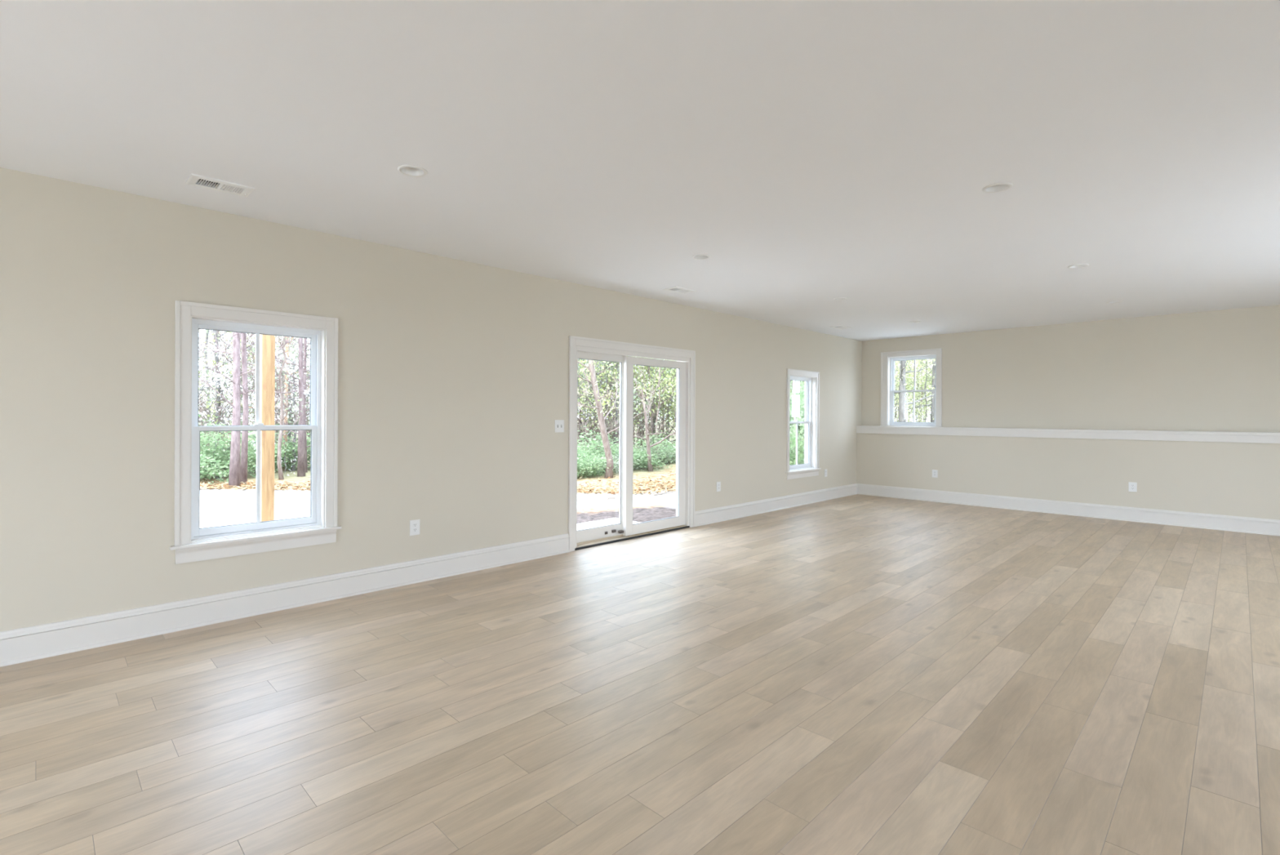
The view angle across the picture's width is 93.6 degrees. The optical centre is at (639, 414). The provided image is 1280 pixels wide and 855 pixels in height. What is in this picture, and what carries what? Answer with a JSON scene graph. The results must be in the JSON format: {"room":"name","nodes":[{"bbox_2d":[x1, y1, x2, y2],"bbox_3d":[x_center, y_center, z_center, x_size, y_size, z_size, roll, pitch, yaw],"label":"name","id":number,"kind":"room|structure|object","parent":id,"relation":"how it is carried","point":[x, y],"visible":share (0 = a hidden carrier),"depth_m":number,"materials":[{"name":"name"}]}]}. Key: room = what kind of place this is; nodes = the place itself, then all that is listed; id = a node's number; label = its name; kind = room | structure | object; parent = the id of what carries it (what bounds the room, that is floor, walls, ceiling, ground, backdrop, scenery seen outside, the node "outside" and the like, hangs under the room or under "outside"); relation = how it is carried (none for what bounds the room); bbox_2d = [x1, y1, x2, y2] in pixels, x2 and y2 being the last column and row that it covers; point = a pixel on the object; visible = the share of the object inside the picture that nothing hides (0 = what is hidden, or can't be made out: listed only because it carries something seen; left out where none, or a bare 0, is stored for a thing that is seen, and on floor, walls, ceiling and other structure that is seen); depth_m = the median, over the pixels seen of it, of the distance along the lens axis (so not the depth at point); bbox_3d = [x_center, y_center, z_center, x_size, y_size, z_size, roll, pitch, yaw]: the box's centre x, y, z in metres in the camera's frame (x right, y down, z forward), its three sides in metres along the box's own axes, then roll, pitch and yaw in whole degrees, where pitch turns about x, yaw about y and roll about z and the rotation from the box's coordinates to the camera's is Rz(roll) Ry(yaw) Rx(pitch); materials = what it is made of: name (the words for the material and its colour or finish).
{"room":"empty walkout basement","nodes":[
{"label":"empty walkout basement","id":0,"kind":"room"},
{"bbox_2d":[0,167,862,631],"bbox_3d":[-0.979,0.019,6.000,0.200,2.780,14.317,0,0,45],"label":"wall","id":1,"kind":"structure","parent":0,"point":[453,374],"depth_m":4.55,"materials":[{"name":"beige paint"}]},
{"bbox_2d":[169,300,341,564],"bbox_3d":[-2.692,0.113,4.250,0.245,1.685,1.024,0,0,45],"label":"window","id":2,"kind":"structure","parent":1,"relation":"in","point":[321,526],"depth_m":4.19,"materials":[{"name":"white paint"}]},
{"bbox_2d":[0,533,569,666],"bbox_3d":[-3.269,1.288,3.546,0.028,0.186,7.215,0,0,45],"label":"baseboard","id":3,"kind":"structure","parent":1,"relation":"attached to","point":[28,643],"depth_m":4.10,"materials":[{"name":"white paint"}]},
{"bbox_2d":[409,519,420,535],"bbox_3d":[-1.861,0.931,4.971,0.008,0.126,0.086,0,0,45],"label":"electrical outlet","id":4,"kind":"object","parent":1,"relation":"attached to","point":[414,524],"visible":1,"depth_m":4.97,"materials":[{"name":"white plastic"}]},
{"bbox_2d":[555,419,564,432],"bbox_3d":[-0.804,0.113,6.023,0.016,0.124,0.114,0,0,45],"label":"light switch","id":5,"kind":"object","parent":1,"relation":"attached to","point":[559,424],"visible":1,"depth_m":6.03,"materials":[{"name":"white plastic"}]},
{"bbox_2d":[568,335,695,551],"bbox_3d":[-0.101,0.296,6.886,0.254,2.193,1.982,0,0,45],"label":"door","id":6,"kind":"structure","parent":1,"relation":"in","point":[580,348],"depth_m":6.79,"materials":[{"name":"white paint"}]},
{"bbox_2d":[694,483,857,526],"bbox_3d":[2.276,1.309,9.109,0.028,0.186,4.527,0,0,45],"label":"baseboard","id":7,"kind":"structure","parent":1,"relation":"attached to","point":[704,517],"depth_m":8.69,"materials":[{"name":"white paint"}]},
{"bbox_2d":[785,368,821,479],"bbox_3d":[2.490,0.141,9.448,0.245,1.670,1.010,0,0,45],"label":"window","id":8,"kind":"structure","parent":1,"relation":"in","point":[811,467],"depth_m":9.68,"materials":[{"name":"white paint"}]},
{"bbox_2d":[0,493,1279,854],"bbox_3d":[1.717,1.510,3.307,7.429,0.220,13.917,0,0,45],"label":"floor","id":9,"kind":"structure","parent":0,"point":[857,673],"depth_m":2.86,"materials":[{"name":"brown wood"}]},
{"bbox_2d":[0,0,1279,341],"bbox_3d":[1.729,-1.490,3.307,7.829,0.300,14.317,0,0,45],"label":"ceiling","id":10,"kind":"structure","parent":0,"point":[817,152],"depth_m":2.91,"materials":[{"name":"white paint"}]},
{"bbox_2d":[185,173,254,197],"bbox_3d":[-2.482,-1.373,3.556,0.200,0.066,0.308,0,0,45],"label":"ceiling vent","id":11,"kind":"object","parent":10,"relation":"in","point":[194,180],"visible":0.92,"depth_m":3.55,"materials":[{"name":"white metal"}]},
{"bbox_2d":[397,164,427,177],"bbox_3d":[-1.259,-1.379,3.329,0.155,0.066,0.155,0,0,45],"label":"recessed light","id":12,"kind":"object","parent":10,"relation":"in","point":[407,170],"visible":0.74,"depth_m":3.36,"materials":[{"name":"white plastic"}]},
{"bbox_2d":[662,286,695,293],"bbox_3d":[0.417,-1.362,6.469,0.200,0.066,0.308,0,0,45],"label":"ceiling vent","id":13,"kind":"object","parent":10,"relation":"in","point":[674,289],"visible":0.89,"depth_m":6.46,"materials":[{"name":"white metal"}]},
{"bbox_2d":[692,253,710,259],"bbox_3d":[0.520,-1.372,5.113,0.155,0.066,0.155,0,0,45],"label":"recessed light","id":14,"kind":"object","parent":10,"relation":"in","point":[701,256],"visible":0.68,"depth_m":5.15,"materials":[{"name":"white"}]},
{"bbox_2d":[982,182,1013,193],"bbox_3d":[2.105,-1.366,3.540,0.155,0.066,0.155,0,0,45],"label":"recessed light","id":15,"kind":"object","parent":10,"relation":"in","point":[997,187],"visible":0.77,"depth_m":3.57,"materials":[{"name":"white plastic"}]},
{"bbox_2d":[1067,263,1088,268],"bbox_3d":[3.921,-1.359,5.380,0.155,0.066,0.155,0,0,45],"label":"recessed light","id":16,"kind":"object","parent":10,"relation":"in","point":[1079,265],"visible":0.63,"depth_m":5.40,"materials":[{"name":"white"}]},
{"bbox_2d":[856,432,1279,519],"bbox_3d":[6.565,0.840,8.167,7.429,1.196,0.192,0,0,45],"label":"wall","id":17,"kind":"structure","parent":0,"point":[1242,479],"depth_m":8.36,"materials":[{"name":"beige paint"}]},
{"bbox_2d":[856,425,1279,443],"bbox_3d":[6.555,0.269,8.155,7.429,0.127,0.226,0,0,45],"label":"ledge","id":18,"kind":"object","parent":17,"relation":"on","point":[1162,435],"visible":1,"depth_m":8.32,"materials":[{"name":"white paint"}]},
{"bbox_2d":[857,483,1279,535],"bbox_3d":[6.491,1.325,8.084,7.414,0.186,0.028,0,0,45],"label":"baseboard","id":19,"kind":"structure","parent":17,"relation":"attached to","point":[1200,520],"depth_m":8.34,"materials":[{"name":"white paint"}]},
{"bbox_2d":[1128,481,1137,491],"bbox_3d":[6.572,0.962,8.017,0.086,0.126,0.008,0,0,45],"label":"electrical outlet","id":20,"kind":"object","parent":17,"relation":"attached to","point":[1132,486],"visible":1,"depth_m":8.02,"materials":[{"name":"white plastic"}]},
{"bbox_2d":[862,304,1279,432],"bbox_3d":[6.706,0.049,8.306,7.429,2.780,0.200,0,0,45],"label":"wall","id":21,"kind":"structure","parent":0,"point":[1215,370],"depth_m":8.34,"materials":[{"name":"beige paint"}]},
{"bbox_2d":[880,347,942,426],"bbox_3d":[4.675,-0.449,10.314,1.029,1.295,0.226,0,0,45],"label":"window","id":22,"kind":"structure","parent":21,"relation":"in","point":[887,358],"depth_m":10.35,"materials":[{"name":"white paint"}]},
{"label":"outside","id":23,"kind":"structure","parent":0,"visible":0},
{"bbox_2d":[200,419,907,528],"bbox_3d":[24.706,1.067,24.788,280.000,1.080,250.000,0,0,45],"label":"ground","id":24,"kind":"structure","parent":23,"point":[218,507],"depth_m":10.46,"materials":[{"name":"white"}]},
{"bbox_2d":[198,374,231,425],"bbox_3d":[-13.773,0.040,17.457,2.803,2.884,3.603,0,0,40],"label":"bare shrub","id":25,"kind":"object","parent":24,"relation":"on","point":[198,375],"visible":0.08,"depth_m":17.91,"materials":[{"name":"brown plant"}]},
{"bbox_2d":[200,431,230,484],"bbox_3d":[-9.717,0.850,13.112,2.980,1.562,2.034,0,0,30],"label":"bush","id":26,"kind":"object","parent":24,"relation":"on","point":[213,470],"visible":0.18,"depth_m":12.96,"materials":[{"name":"green plant"}]},
{"bbox_2d":[198,339,232,417],"bbox_3d":[-17.145,-0.821,23.416,3.813,4.582,2.659,0,0,18],"label":"sapling","id":27,"kind":"object","parent":24,"relation":"on","point":[199,340],"visible":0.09,"depth_m":23.37,"materials":[{"name":"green plant"}]},
{"bbox_2d":[198,365,232,446],"bbox_3d":[-12.610,0.047,16.538,3.598,2.879,2.799,0,0,26],"label":"bare shrub","id":28,"kind":"object","parent":24,"relation":"on","point":[204,366],"visible":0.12,"depth_m":16.45,"materials":[{"name":"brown plant"}]},
{"bbox_2d":[198,341,250,425],"bbox_3d":[-10.623,-0.249,13.436,2.619,3.506,3.145,0,0,45],"label":"tree","id":29,"kind":"object","parent":24,"relation":"on","point":[214,347],"visible":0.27,"depth_m":14.23,"materials":[{"name":"grey plant"}]},
{"bbox_2d":[198,329,252,439],"bbox_3d":[-19.157,-4.982,26.933,3.871,12.889,4.838,0,0,-21],"label":"tree","id":30,"kind":"object","parent":24,"relation":"on","point":[208,331],"visible":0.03,"depth_m":26.61,"materials":[{"name":"grey plant"}]},
{"bbox_2d":[198,331,255,422],"bbox_3d":[-15.584,-4.562,21.903,4.384,12.077,5.007,0,0,-12],"label":"tree","id":31,"kind":"object","parent":24,"relation":"on","point":[218,331],"visible":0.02,"depth_m":22.00,"materials":[{"name":"brown plant"}]},
{"bbox_2d":[198,413,256,477],"bbox_3d":[-10.296,0.791,13.868,2.211,1.698,3.239,0,0,21],"label":"bush","id":32,"kind":"object","parent":24,"relation":"on","point":[222,448],"visible":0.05,"depth_m":14.21,"materials":[{"name":"green plant"}]},
{"bbox_2d":[198,384,283,451],"bbox_3d":[-11.109,0.280,15.423,3.028,2.423,2.356,0,0,25],"label":"bare shrub","id":33,"kind":"object","parent":24,"relation":"on","point":[202,403],"visible":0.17,"depth_m":15.87,"materials":[{"name":"brown plant"}]},
{"bbox_2d":[198,332,297,487],"bbox_3d":[-8.252,-4.998,12.384,4.028,13.005,2.857,0,0,0],"label":"pine tree","id":34,"kind":"object","parent":24,"relation":"on","point":[234,462],"visible":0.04,"depth_m":12.30,"materials":[{"name":"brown plant"}]},
{"bbox_2d":[198,419,297,479],"bbox_3d":[-9.707,0.808,13.986,2.140,1.423,2.821,0,0,29],"label":"bush","id":35,"kind":"object","parent":24,"relation":"on","point":[251,452],"visible":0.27,"depth_m":13.80,"materials":[{"name":"green plant"}]},
{"bbox_2d":[200,424,297,473],"bbox_3d":[-9.836,0.844,15.255,2.027,1.348,2.673,0,0,11],"label":"bush","id":36,"kind":"object","parent":24,"relation":"on","point":[251,434],"visible":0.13,"depth_m":15.37,"materials":[{"name":"green plant"}]},
{"bbox_2d":[198,329,309,445],"bbox_3d":[-11.657,-3.508,15.871,6.104,10.003,7.183,0,0,45],"label":"tree","id":37,"kind":"object","parent":24,"relation":"on","point":[217,394],"visible":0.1,"depth_m":16.29,"materials":[{"name":"grey plant"}]},
{"bbox_2d":[198,331,310,484],"bbox_3d":[-7.961,-4.997,13.179,4.066,13.003,4.004,0,0,0],"label":"pine tree","id":38,"kind":"object","parent":24,"relation":"on","point":[244,448],"visible":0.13,"depth_m":12.92,"materials":[{"name":"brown plant"}]},
{"bbox_2d":[198,329,310,468],"bbox_3d":[-10.292,-0.831,16.725,3.359,4.653,3.165,0,0,-41],"label":"sapling","id":39,"kind":"object","parent":24,"relation":"on","point":[291,404],"visible":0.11,"depth_m":16.57,"materials":[{"name":"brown plant"}]},
{"bbox_2d":[198,367,310,449],"bbox_3d":[-11.721,0.007,17.416,3.705,2.965,2.882,0,0,20],"label":"bare shrub","id":40,"kind":"object","parent":24,"relation":"on","point":[230,367],"visible":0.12,"depth_m":17.69,"materials":[{"name":"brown plant"}]},
{"bbox_2d":[199,330,310,440],"bbox_3d":[-10.784,-4.008,18.187,4.257,11.002,4.738,0,0,45],"label":"tree","id":41,"kind":"object","parent":24,"relation":"on","point":[228,372],"visible":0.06,"depth_m":17.82,"materials":[{"name":"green plant"}]},
{"bbox_2d":[200,333,310,423],"bbox_3d":[-11.101,-0.527,17.633,3.360,4.038,2.343,0,0,-41],"label":"sapling","id":42,"kind":"object","parent":24,"relation":"on","point":[251,408],"visible":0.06,"depth_m":17.32,"materials":[{"name":"grey plant"}]},
{"bbox_2d":[203,330,310,476],"bbox_3d":[-8.381,-4.499,14.866,4.664,12.002,3.533,0,0,-25],"label":"pine tree","id":43,"kind":"object","parent":24,"relation":"on","point":[300,457],"visible":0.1,"depth_m":14.44,"materials":[{"name":"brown plant"}]},
{"bbox_2d":[209,337,311,472],"bbox_3d":[-8.819,-4.501,15.366,2.644,12.002,4.366,0,0,39],"label":"pine tree","id":44,"kind":"object","parent":24,"relation":"on","point":[305,345],"visible":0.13,"depth_m":15.42,"materials":[{"name":"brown plant"}]},
{"bbox_2d":[224,340,298,442],"bbox_3d":[-11.133,-0.521,17.868,2.907,4.027,2.739,0,0,37],"label":"sapling","id":45,"kind":"object","parent":24,"relation":"on","point":[276,340],"visible":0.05,"depth_m":17.55,"materials":[{"name":"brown plant"}]},
{"bbox_2d":[222,334,309,479],"bbox_3d":[-8.338,-0.389,13.669,2.034,3.793,1.772,0,0,21],"label":"tree","id":46,"kind":"object","parent":24,"relation":"on","point":[278,382],"visible":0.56,"depth_m":13.74,"materials":[{"name":"brown plant"}]},
{"bbox_2d":[222,336,310,470],"bbox_3d":[-9.521,-4.003,16.232,2.779,11.002,2.867,0,0,-32],"label":"pine tree","id":47,"kind":"object","parent":24,"relation":"on","point":[286,348],"visible":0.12,"depth_m":15.98,"materials":[{"name":"brown plant"}]},
{"bbox_2d":[259,333,275,521],"bbox_3d":[-4.633,-0.055,7.463,0.140,3.100,0.140,0,0,45],"label":"wooden post","id":48,"kind":"object","parent":24,"relation":"on","point":[267,342],"visible":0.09,"depth_m":7.41,"materials":[{"name":"brown wood"}]},
{"bbox_2d":[224,347,311,475],"bbox_3d":[-8.984,-0.135,15.959,2.940,3.449,3.507,0,0,45],"label":"tree","id":49,"kind":"object","parent":24,"relation":"on","point":[293,466],"visible":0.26,"depth_m":15.71,"materials":[{"name":"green plant"}]},
{"bbox_2d":[231,333,310,443],"bbox_3d":[-11.094,-0.804,18.869,3.124,4.593,3.315,0,0,1],"label":"sapling","id":50,"kind":"object","parent":24,"relation":"on","point":[255,334],"visible":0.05,"depth_m":18.78,"materials":[{"name":"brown plant"}]},
{"bbox_2d":[249,432,311,470],"bbox_3d":[-9.783,0.934,16.408,1.769,1.359,2.591,0,0,-8],"label":"bush","id":51,"kind":"object","parent":24,"relation":"on","point":[289,464],"visible":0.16,"depth_m":16.03,"materials":[{"name":"green plant"}]},
{"bbox_2d":[252,363,310,432],"bbox_3d":[-8.681,-0.006,17.430,2.930,3.014,3.767,0,0,23],"label":"bare shrub","id":52,"kind":"object","parent":24,"relation":"on","point":[307,421],"visible":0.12,"depth_m":16.59,"materials":[{"name":"brown plant"}]},
{"bbox_2d":[274,423,311,469],"bbox_3d":[-8.991,0.847,16.669,2.027,1.348,2.673,0,0,10],"label":"bush","id":53,"kind":"object","parent":24,"relation":"on","point":[307,437],"visible":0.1,"depth_m":16.04,"materials":[{"name":"green plant"}]},
{"bbox_2d":[275,337,311,431],"bbox_3d":[-9.357,-0.533,17.510,2.933,4.064,2.764,0,0,35],"label":"sapling","id":54,"kind":"object","parent":24,"relation":"on","point":[307,374],"visible":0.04,"depth_m":17.20,"materials":[{"name":"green plant"}]},
{"bbox_2d":[200,471,675,494],"bbox_3d":[-3.332,1.468,13.377,16.730,0.099,5.801,0,0,-16],"label":"leaf litter","id":55,"kind":"object","parent":24,"relation":"on","point":[202,484],"visible":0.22,"depth_m":12.24,"materials":[{"name":"plant"}]},
{"bbox_2d":[577,386,614,443],"bbox_3d":[-2.190,0.024,20.581,2.919,3.004,3.754,0,0,42],"label":"bare shrub","id":56,"kind":"object","parent":24,"relation":"on","point":[583,387],"visible":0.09,"depth_m":20.12,"materials":[{"name":"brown plant"}]},
{"bbox_2d":[577,439,615,476],"bbox_3d":[-1.346,1.085,15.208,2.376,0.916,1.802,0,0,33],"label":"bush","id":57,"kind":"object","parent":24,"relation":"on","point":[585,455],"visible":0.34,"depth_m":14.81,"materials":[{"name":"green plant"}]},
{"bbox_2d":[577,454,615,477],"bbox_3d":[-1.611,1.162,14.420,2.203,0.882,1.504,0,0,-18],"label":"bush","id":58,"kind":"object","parent":24,"relation":"on","point":[584,470],"visible":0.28,"depth_m":14.25,"materials":[{"name":"green plant"}]},
{"bbox_2d":[577,376,617,445],"bbox_3d":[-1.744,-0.034,21.212,3.035,3.123,3.903,0,0,32],"label":"bare shrub","id":59,"kind":"object","parent":24,"relation":"on","point":[584,376],"visible":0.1,"depth_m":20.80,"materials":[{"name":"brown plant"}]},
{"bbox_2d":[577,426,619,461],"bbox_3d":[-1.678,0.918,16.850,2.478,1.259,3.267,0,0,-34],"label":"bush","id":60,"kind":"object","parent":24,"relation":"on","point":[599,442],"visible":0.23,"depth_m":16.56,"materials":[{"name":"green plant"}]},
{"bbox_2d":[577,358,619,433],"bbox_3d":[-2.054,-1.175,19.295,3.157,5.406,3.656,0,0,-22],"label":"sapling","id":61,"kind":"object","parent":24,"relation":"on","point":[592,409],"visible":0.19,"depth_m":19.11,"materials":[{"name":"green plant"}]},
{"bbox_2d":[577,377,619,453],"bbox_3d":[-1.881,0.070,18.138,2.832,2.914,3.641,0,0,12],"label":"bare shrub","id":62,"kind":"object","parent":24,"relation":"on","point":[586,422],"visible":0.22,"depth_m":18.59,"materials":[{"name":"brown plant"}]},
{"bbox_2d":[577,376,619,452],"bbox_3d":[-1.521,0.010,20.274,3.796,3.037,2.952,0,0,-29],"label":"bare shrub","id":63,"kind":"object","parent":24,"relation":"on","point":[611,376],"visible":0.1,"depth_m":19.92,"materials":[{"name":"brown plant"}]},
{"bbox_2d":[577,360,619,439],"bbox_3d":[-1.587,-1.182,23.845,3.688,5.422,3.914,0,0,-41],"label":"sapling","id":64,"kind":"object","parent":24,"relation":"on","point":[602,361],"visible":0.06,"depth_m":23.60,"materials":[{"name":"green plant"}]},
{"bbox_2d":[577,517,639,529],"bbox_3d":[-0.668,1.476,7.321,1.154,0.070,2.035,0,0,45],"label":"concrete slab","id":65,"kind":"object","parent":24,"relation":"on","point":[591,524],"visible":0.2,"depth_m":7.98,"materials":[{"name":"white concrete"}]},
{"bbox_2d":[577,386,641,442],"bbox_3d":[-1.531,0.211,22.074,2.560,2.634,3.292,0,0,42],"label":"bare shrub","id":66,"kind":"object","parent":24,"relation":"on","point":[614,386],"visible":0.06,"depth_m":22.38,"materials":[{"name":"brown plant"}]},
{"bbox_2d":[585,450,640,473],"bbox_3d":[-0.722,1.296,15.485,1.752,0.672,1.900,0,0,-34],"label":"bush","id":67,"kind":"object","parent":24,"relation":"on","point":[616,470],"visible":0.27,"depth_m":15.38,"materials":[{"name":"green plant"}]},
{"bbox_2d":[580,360,647,449],"bbox_3d":[-0.870,-2.303,20.630,3.613,7.674,3.614,0,0,21],"label":"sapling","id":68,"kind":"object","parent":24,"relation":"on","point":[604,380],"visible":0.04,"depth_m":20.07,"materials":[{"name":"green plant"}]},
{"bbox_2d":[577,359,666,444],"bbox_3d":[-0.851,-1.722,20.000,3.800,6.505,4.401,0,0,34],"label":"sapling","id":69,"kind":"object","parent":24,"relation":"on","point":[601,395],"visible":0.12,"depth_m":19.49,"materials":[{"name":"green plant"}]},
{"bbox_2d":[586,376,660,448],"bbox_3d":[-0.862,0.128,19.916,2.728,2.807,3.507,0,0,-36],"label":"bare shrub","id":70,"kind":"object","parent":24,"relation":"on","point":[615,431],"visible":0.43,"depth_m":19.40,"materials":[{"name":"brown plant"}]},
{"bbox_2d":[577,359,671,478],"bbox_3d":[-0.853,-1.897,14.265,3.604,6.874,4.134,0,0,45],"label":"leaning tree","id":71,"kind":"object","parent":24,"relation":"on","point":[592,375],"visible":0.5,"depth_m":14.22,"materials":[{"name":"brown plant"}]},
{"bbox_2d":[577,355,674,431],"bbox_3d":[-0.907,-0.907,19.143,4.058,4.876,2.830,0,0,17],"label":"sapling","id":72,"kind":"object","parent":24,"relation":"on","point":[606,362],"visible":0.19,"depth_m":19.27,"materials":[{"name":"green plant"}]},
{"bbox_2d":[582,377,675,442],"bbox_3d":[0.013,0.053,20.973,3.702,2.963,2.880,0,0,30],"label":"bare shrub","id":73,"kind":"object","parent":24,"relation":"on","point":[660,405],"visible":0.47,"depth_m":20.29,"materials":[{"name":"brown plant"}]},
{"bbox_2d":[601,355,665,444],"bbox_3d":[0.017,-2.279,19.823,3.593,7.631,3.594,0,0,-5],"label":"sapling","id":74,"kind":"object","parent":24,"relation":"on","point":[649,368],"visible":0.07,"depth_m":19.97,"materials":[{"name":"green plant"}]},
{"bbox_2d":[604,358,662,449],"bbox_3d":[0.406,-6.192,22.954,4.643,15.457,5.801,0,0,7],"label":"tree","id":75,"kind":"object","parent":24,"relation":"on","point":[654,358],"visible":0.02,"depth_m":23.11,"materials":[{"name":"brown plant"}]},
{"bbox_2d":[595,436,672,470],"bbox_3d":[-0.176,1.103,16.649,2.591,1.038,1.769,0,0,24],"label":"bush","id":76,"kind":"object","parent":24,"relation":"on","point":[641,462],"visible":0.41,"depth_m":16.32,"materials":[{"name":"green plant"}]},
{"bbox_2d":[597,430,675,467],"bbox_3d":[0.141,0.994,17.110,2.821,1.087,2.140,0,0,-30],"label":"bush","id":77,"kind":"object","parent":24,"relation":"on","point":[639,441],"visible":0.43,"depth_m":17.17,"materials":[{"name":"green plant"}]},
{"bbox_2d":[610,356,675,445],"bbox_3d":[0.230,-1.293,21.640,3.304,5.656,3.827,0,0,-13],"label":"sapling","id":78,"kind":"object","parent":24,"relation":"on","point":[640,357],"visible":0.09,"depth_m":21.52,"materials":[{"name":"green plant"}]},
{"bbox_2d":[613,365,676,471],"bbox_3d":[0.637,-0.110,15.725,2.880,3.310,2.291,0,0,28],"label":"forked tree","id":79,"kind":"object","parent":24,"relation":"on","point":[650,467],"visible":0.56,"depth_m":16.01,"materials":[{"name":"brown plant"}]},
{"bbox_2d":[617,359,675,425],"bbox_3d":[0.399,-1.018,21.586,2.470,5.107,2.970,0,0,-37],"label":"sapling","id":80,"kind":"object","parent":24,"relation":"on","point":[661,411],"visible":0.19,"depth_m":21.34,"materials":[{"name":"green plant"}]},
{"bbox_2d":[617,369,675,446],"bbox_3d":[1.336,-0.183,22.247,4.307,3.446,3.350,0,0,-38],"label":"bare shrub","id":81,"kind":"object","parent":24,"relation":"on","point":[641,370],"visible":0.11,"depth_m":21.80,"materials":[{"name":"brown plant"}]},
{"bbox_2d":[629,355,676,453],"bbox_3d":[0.772,-1.860,18.467,3.186,6.768,3.187,0,0,-26],"label":"sapling","id":82,"kind":"object","parent":24,"relation":"on","point":[652,367],"visible":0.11,"depth_m":18.18,"materials":[{"name":"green plant"}]},
{"bbox_2d":[633,430,675,456],"bbox_3d":[0.692,1.063,19.672,1.946,1.142,2.851,0,0,20],"label":"bush","id":83,"kind":"object","parent":24,"relation":"on","point":[660,430],"visible":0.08,"depth_m":19.37,"materials":[{"name":"green plant"}]},
{"bbox_2d":[634,444,675,465],"bbox_3d":[0.640,1.191,17.603,2.217,0.785,2.044,0,0,-26],"label":"bush","id":84,"kind":"object","parent":24,"relation":"on","point":[655,450],"visible":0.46,"depth_m":17.47,"materials":[{"name":"green plant"}]},
{"bbox_2d":[633,358,676,446],"bbox_3d":[1.263,-1.105,19.250,3.082,5.277,3.570,0,0,3],"label":"sapling","id":85,"kind":"object","parent":24,"relation":"on","point":[655,358],"visible":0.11,"depth_m":19.05,"materials":[{"name":"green plant"}]},
{"bbox_2d":[637,366,676,413],"bbox_3d":[1.502,-1.866,20.015,3.961,6.811,3.294,0,0,-34],"label":"sapling","id":86,"kind":"object","parent":24,"relation":"on","point":[651,366],"visible":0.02,"depth_m":19.71,"materials":[{"name":"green plant"}]},
{"bbox_2d":[653,360,676,430],"bbox_3d":[1.935,-1.356,21.071,3.387,5.800,3.923,0,0,-7],"label":"sapling","id":87,"kind":"object","parent":24,"relation":"on","point":[674,411],"visible":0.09,"depth_m":21.19,"materials":[{"name":"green plant"}]},
{"bbox_2d":[668,393,804,465],"bbox_3d":[2.359,0.417,11.381,2.516,2.325,3.318,0,0,40],"label":"bush","id":88,"kind":"object","parent":24,"relation":"on","point":[800,443],"visible":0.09,"depth_m":11.12,"materials":[{"name":"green plant"}]},
{"bbox_2d":[789,410,804,453],"bbox_3d":[3.050,0.660,13.027,2.249,1.570,2.440,0,0,41],"label":"bush","id":89,"kind":"object","parent":24,"relation":"on","point":[804,411],"visible":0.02,"depth_m":13.10,"materials":[{"name":"green plant"}]},
{"bbox_2d":[790,380,804,435],"bbox_3d":[4.057,-0.605,14.062,2.508,2.317,3.306,0,0,26],"label":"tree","id":90,"kind":"object","parent":24,"relation":"on","point":[801,401],"visible":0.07,"depth_m":13.63,"materials":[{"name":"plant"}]},
{"bbox_2d":[893,368,928,422],"bbox_3d":[12.890,-0.489,29.546,2.520,3.919,3.365,0,0,19],"label":"sapling","id":91,"kind":"object","parent":24,"relation":"on","point":[908,387],"visible":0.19,"depth_m":29.22,"materials":[{"name":"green plant"}]},
{"bbox_2d":[893,366,928,422],"bbox_3d":[12.136,-0.466,28.012,2.435,3.786,3.251,0,0,20],"label":"sapling","id":92,"kind":"object","parent":24,"relation":"on","point":[896,384],"visible":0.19,"depth_m":27.78,"materials":[{"name":"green plant"}]},
{"bbox_2d":[893,360,928,422],"bbox_3d":[10.543,-1.230,25.905,4.312,5.020,3.229,0,0,-41],"label":"sapling","id":93,"kind":"object","parent":24,"relation":"on","point":[895,362],"visible":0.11,"depth_m":25.66,"materials":[{"name":"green plant"}]},
{"bbox_2d":[897,366,929,425],"bbox_3d":[14.867,-0.761,32.707,3.998,4.656,2.994,0,0,-39],"label":"sapling","id":94,"kind":"object","parent":24,"relation":"on","point":[918,366],"visible":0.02,"depth_m":32.33,"materials":[{"name":"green plant"}]},
{"bbox_2d":[893,359,933,425],"bbox_3d":[12.711,-1.495,26.241,3.317,5.157,4.429,0,0,0],"label":"sapling","id":95,"kind":"object","parent":24,"relation":"on","point":[922,360],"visible":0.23,"depth_m":26.22,"materials":[{"name":"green plant"}]},
{"bbox_2d":[897,360,931,419],"bbox_3d":[13.797,-1.195,30.613,2.625,5.427,3.156,0,0,7],"label":"sapling","id":96,"kind":"object","parent":24,"relation":"on","point":[898,361],"visible":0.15,"depth_m":30.54,"materials":[{"name":"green plant"}]},
{"bbox_2d":[894,358,935,422],"bbox_3d":[10.668,-4.169,23.964,6.736,10.351,4.333,0,0,-23],"label":"oak tree","id":97,"kind":"object","parent":24,"relation":"on","point":[902,365],"visible":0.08,"depth_m":23.55,"materials":[{"name":"grey plant"}]},
{"bbox_2d":[894,358,935,422],"bbox_3d":[12.204,-5.939,25.619,5.187,13.820,4.151,0,0,6],"label":"tree","id":98,"kind":"object","parent":24,"relation":"on","point":[933,382],"visible":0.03,"depth_m":25.45,"materials":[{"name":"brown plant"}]},
{"bbox_2d":[907,359,932,422],"bbox_3d":[13.819,-2.638,28.982,3.745,7.953,3.745,0,0,-5],"label":"sapling","id":99,"kind":"object","parent":24,"relation":"on","point":[929,381],"visible":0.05,"depth_m":28.78,"materials":[{"name":"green plant"}]},
{"bbox_2d":[909,362,932,417],"bbox_3d":[14.690,-0.780,29.811,3.518,4.096,2.634,0,0,-16],"label":"sapling","id":100,"kind":"object","parent":24,"relation":"on","point":[931,362],"visible":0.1,"depth_m":29.68,"materials":[{"name":"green plant"}]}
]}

